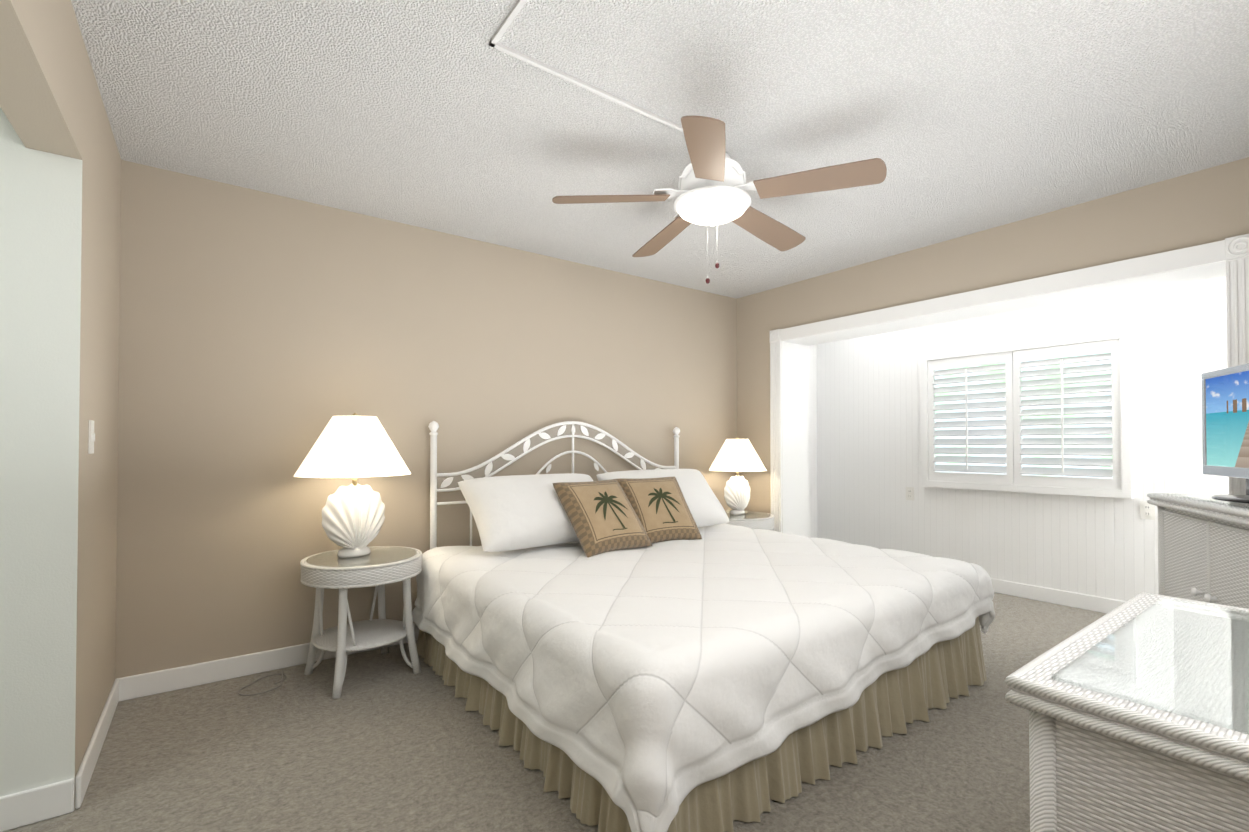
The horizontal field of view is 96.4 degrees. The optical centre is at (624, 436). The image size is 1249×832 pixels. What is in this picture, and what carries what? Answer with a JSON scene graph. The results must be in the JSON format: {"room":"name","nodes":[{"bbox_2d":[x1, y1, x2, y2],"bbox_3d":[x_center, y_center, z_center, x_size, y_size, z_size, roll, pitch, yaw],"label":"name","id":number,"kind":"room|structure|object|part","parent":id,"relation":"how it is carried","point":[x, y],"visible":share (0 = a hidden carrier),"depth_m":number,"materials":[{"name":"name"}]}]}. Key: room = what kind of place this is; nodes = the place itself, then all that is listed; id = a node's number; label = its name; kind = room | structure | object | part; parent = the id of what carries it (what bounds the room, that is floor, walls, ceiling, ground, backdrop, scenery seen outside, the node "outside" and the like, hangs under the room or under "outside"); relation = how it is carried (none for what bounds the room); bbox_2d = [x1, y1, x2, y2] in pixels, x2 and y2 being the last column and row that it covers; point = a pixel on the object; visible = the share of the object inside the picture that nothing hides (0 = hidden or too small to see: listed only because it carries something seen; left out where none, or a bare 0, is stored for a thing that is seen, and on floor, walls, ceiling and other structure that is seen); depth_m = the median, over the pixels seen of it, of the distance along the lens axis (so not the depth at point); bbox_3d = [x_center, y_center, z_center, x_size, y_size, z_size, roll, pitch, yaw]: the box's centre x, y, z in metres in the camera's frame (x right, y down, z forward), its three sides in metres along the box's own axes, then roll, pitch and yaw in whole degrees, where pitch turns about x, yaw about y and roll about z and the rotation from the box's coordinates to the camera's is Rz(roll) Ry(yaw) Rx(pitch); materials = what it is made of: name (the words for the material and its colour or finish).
{"room":"bedroom","nodes":[
{"label":"bedroom","id":0,"kind":"room"},
{"bbox_2d":[0,107,81,796],"bbox_3d":[-2.989,-0.056,0.850,3.120,2.440,0.010,1,-1,-36],"label":"wall","id":1,"kind":"structure","parent":0,"point":[40,243],"depth_m":1.71,"materials":[{"name":"white paint"}]},
{"bbox_2d":[0,766,91,831],"bbox_3d":[-2.929,1.112,0.868,3.014,0.105,0.020,1,-1,-36],"label":"baseboard","id":2,"kind":"structure","parent":1,"relation":"attached to","point":[36,804],"depth_m":1.71,"materials":[{"name":"white wood"}]},
{"bbox_2d":[0,0,120,809],"bbox_3d":[-1.253,-0.054,1.021,0.126,2.440,3.620,1,-1,-36],"label":"wall","id":3,"kind":"structure","parent":0,"point":[51,100],"depth_m":1.90,"materials":[{"name":"beige paint"}]},
{"bbox_2d":[88,420,94,453],"bbox_3d":[-1.845,0.001,1.938,0.012,0.115,0.070,1,-1,-36],"label":"switch plate","id":4,"kind":"object","parent":3,"relation":"attached to","point":[91,439],"visible":0.96,"depth_m":1.92,"materials":[{"name":"white plastic"}]},
{"bbox_2d":[79,677,123,773],"bbox_3d":[-2.002,1.128,2.137,0.014,0.105,0.870,1,-1,-36],"label":"baseboard","id":5,"kind":"structure","parent":3,"relation":"attached to","point":[116,695],"depth_m":2.16,"materials":[{"name":"white wood"}]},
{"bbox_2d":[115,160,819,678],"bbox_3d":[-0.258,-0.014,4.082,5.366,2.440,0.120,1,-1,-36],"label":"wall","id":6,"kind":"structure","parent":0,"point":[263,338],"depth_m":3.00,"materials":[{"name":"beige paint"}]},
{"bbox_2d":[124,623,418,700],"bbox_3d":[-0.636,1.149,3.700,4.070,0.105,0.020,1,-1,-36],"label":"baseboard","id":7,"kind":"structure","parent":6,"relation":"attached to","point":[161,681],"depth_m":2.71,"materials":[{"name":"white wood"}]},
{"bbox_2d":[4,592,1105,831],"bbox_3d":[-0.303,1.227,1.844,8.800,0.100,4.600,1,-1,-36],"label":"floor","id":8,"kind":"structure","parent":0,"point":[390,740],"depth_m":2.00,"materials":[{"name":"carpet"}]},
{"bbox_2d":[238,668,286,695],"bbox_3d":[-1.743,1.184,2.691,0.203,0.006,0.267,1,-1,-36],"label":"power cord","id":9,"kind":"object","parent":8,"relation":"on","point":[282,674],"visible":0.96,"depth_m":2.67,"materials":[{"name":"grey plastic"}]},
{"bbox_2d":[300,546,421,698],"bbox_3d":[-1.316,0.896,2.815,0.558,0.596,0.558,1,-1,-36],"label":"nightstand","id":10,"kind":"object","parent":8,"relation":"on","point":[379,567],"visible":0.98,"depth_m":2.72,"materials":[{"name":"wicker"}]},
{"bbox_2d":[294,413,410,557],"bbox_3d":[-1.360,0.238,2.816,0.533,0.718,0.533,1,-1,-36],"label":"lamp","id":11,"kind":"object","parent":10,"relation":"on","point":[354,446],"visible":1,"depth_m":2.72,"materials":[{"name":"white ceramic"}]},
{"bbox_2d":[412,421,994,831],"bbox_3d":[0.294,0.536,2.961,2.302,1.311,2.264,1,-1,-36],"label":"bed","id":12,"kind":"object","parent":8,"relation":"on","point":[666,649],"visible":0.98,"depth_m":2.10,"materials":[{"name":"white fabric"}]},
{"bbox_3d":[-0.356,0.538,3.851,1.972,1.291,0.060,1,-1,-36],"label":"headboard","id":13,"kind":"part","parent":12,"relation":"part of","materials":[{"name":"white metal"}]},
{"bbox_2d":[725,510,773,529],"bbox_3d":[0.911,0.917,4.462,0.558,0.596,0.558,1,-1,-36],"label":"nightstand","id":14,"kind":"object","parent":8,"relation":"on","point":[755,520],"visible":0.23,"depth_m":4.25,"materials":[{"name":"wicker"}]},
{"bbox_2d":[709,437,766,514],"bbox_3d":[0.905,0.310,4.478,0.458,0.618,0.458,1,-1,-36],"label":"lamp","id":15,"kind":"object","parent":14,"relation":"on","point":[737,455],"visible":1,"depth_m":4.40,"materials":[{"name":"white ceramic"}]},
{"bbox_2d":[1005,592,1248,831],"bbox_3d":[1.238,0.792,1.011,0.952,0.749,0.633,1,-1,-36],"label":"dresser","id":16,"kind":"object","parent":8,"relation":"on","point":[1137,706],"visible":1,"depth_m":0.93,"materials":[{"name":"wicker"}]},
{"bbox_2d":[1147,493,1248,608],"bbox_3d":[2.417,0.713,2.024,0.503,0.934,0.932,0,-1,25],"label":"chest","id":17,"kind":"object","parent":8,"relation":"on","point":[1203,547],"visible":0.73,"depth_m":2.16,"materials":[{"name":"wicker"}]},
{"bbox_2d":[1201,363,1248,503],"bbox_3d":[2.396,-0.018,2.110,0.639,0.525,0.378,1,-1,-36],"label":"tv","id":18,"kind":"object","parent":17,"relation":"on","point":[1225,421],"visible":1,"depth_m":2.26,"materials":[{"name":"silver metal"}]},
{"bbox_2d":[71,0,1248,298],"bbox_3d":[-0.303,-1.313,1.877,8.800,0.100,4.600,1,-1,-36],"label":"ceiling","id":19,"kind":"structure","parent":0,"point":[959,118],"depth_m":2.14,"materials":[{"name":"white paint"}]},
{"bbox_2d":[489,0,682,131],"bbox_3d":[0.565,-1.264,1.328,1.057,0.011,1.928,1,-1,-36],"label":"cord cover","id":20,"kind":"object","parent":19,"relation":"attached to","point":[507,21],"depth_m":1.91,"materials":[{"name":"white paint"}]},
{"bbox_2d":[552,115,886,283],"bbox_3d":[0.413,-0.970,2.548,1.346,0.567,1.366,1,-1,-36],"label":"ceiling fan","id":21,"kind":"object","parent":19,"relation":"hanging from","point":[712,185],"visible":1,"depth_m":2.39,"materials":[{"name":"white"}]},
{"bbox_2d":[737,157,1248,537],"bbox_3d":[2.211,-0.020,3.582,0.350,2.440,3.620,1,-1,-36],"label":"wall","id":22,"kind":"structure","parent":0,"point":[1206,206],"depth_m":3.47,"materials":[{"name":"beige paint"}]},
{"bbox_2d":[770,234,1248,531],"bbox_3d":[2.004,0.154,3.538,0.033,2.090,2.680,1,-1,-36],"label":"trim","id":23,"kind":"structure","parent":22,"relation":"attached to","point":[1233,252],"depth_m":3.05,"materials":[{"name":"white wood"}]},
{"bbox_2d":[816,277,1228,600],"bbox_3d":[3.068,-0.012,4.215,0.120,2.440,3.860,1,-1,-36],"label":"wall","id":24,"kind":"structure","parent":0,"point":[864,431],"depth_m":4.19,"materials":[{"name":"white paint"}]},
{"bbox_2d":[906,487,913,500],"bbox_3d":[2.492,0.496,4.878,0.009,0.116,0.072,1,-1,-36],"label":"electrical outlet","id":25,"kind":"object","parent":24,"relation":"attached to","point":[909,493],"visible":1,"depth_m":4.87,"materials":[{"name":"white plastic"}]},
{"bbox_2d":[935,351,1112,478],"bbox_3d":[3.032,-0.141,4.286,0.005,1.010,1.243,1,-1,-36],"label":"window","id":26,"kind":"structure","parent":24,"relation":"in","point":[1039,407],"depth_m":4.20,"materials":[{"name":"glass"}]},
{"bbox_2d":[921,329,1133,498],"bbox_3d":[2.937,-0.142,4.215,0.092,1.110,1.343,1,-1,-36],"label":"window shutters","id":27,"kind":"object","parent":26,"relation":"attached to","point":[1119,346],"visible":1,"depth_m":4.11,"materials":[{"name":"white wood"}]},
{"bbox_2d":[991,578,1126,613],"bbox_3d":[3.011,1.155,4.158,0.020,0.105,3.620,1,-1,-36],"label":"baseboard","id":28,"kind":"structure","parent":24,"relation":"attached to","point":[1066,598],"depth_m":4.02,"materials":[{"name":"white wood"}]},
{"bbox_2d":[1140,501,1154,519],"bbox_3d":[3.408,0.480,3.639,0.009,0.116,0.072,1,-1,-36],"label":"electrical outlet","id":29,"kind":"object","parent":24,"relation":"attached to","point":[1147,510],"visible":0.96,"depth_m":3.64,"materials":[{"name":"white plastic"}]}
]}

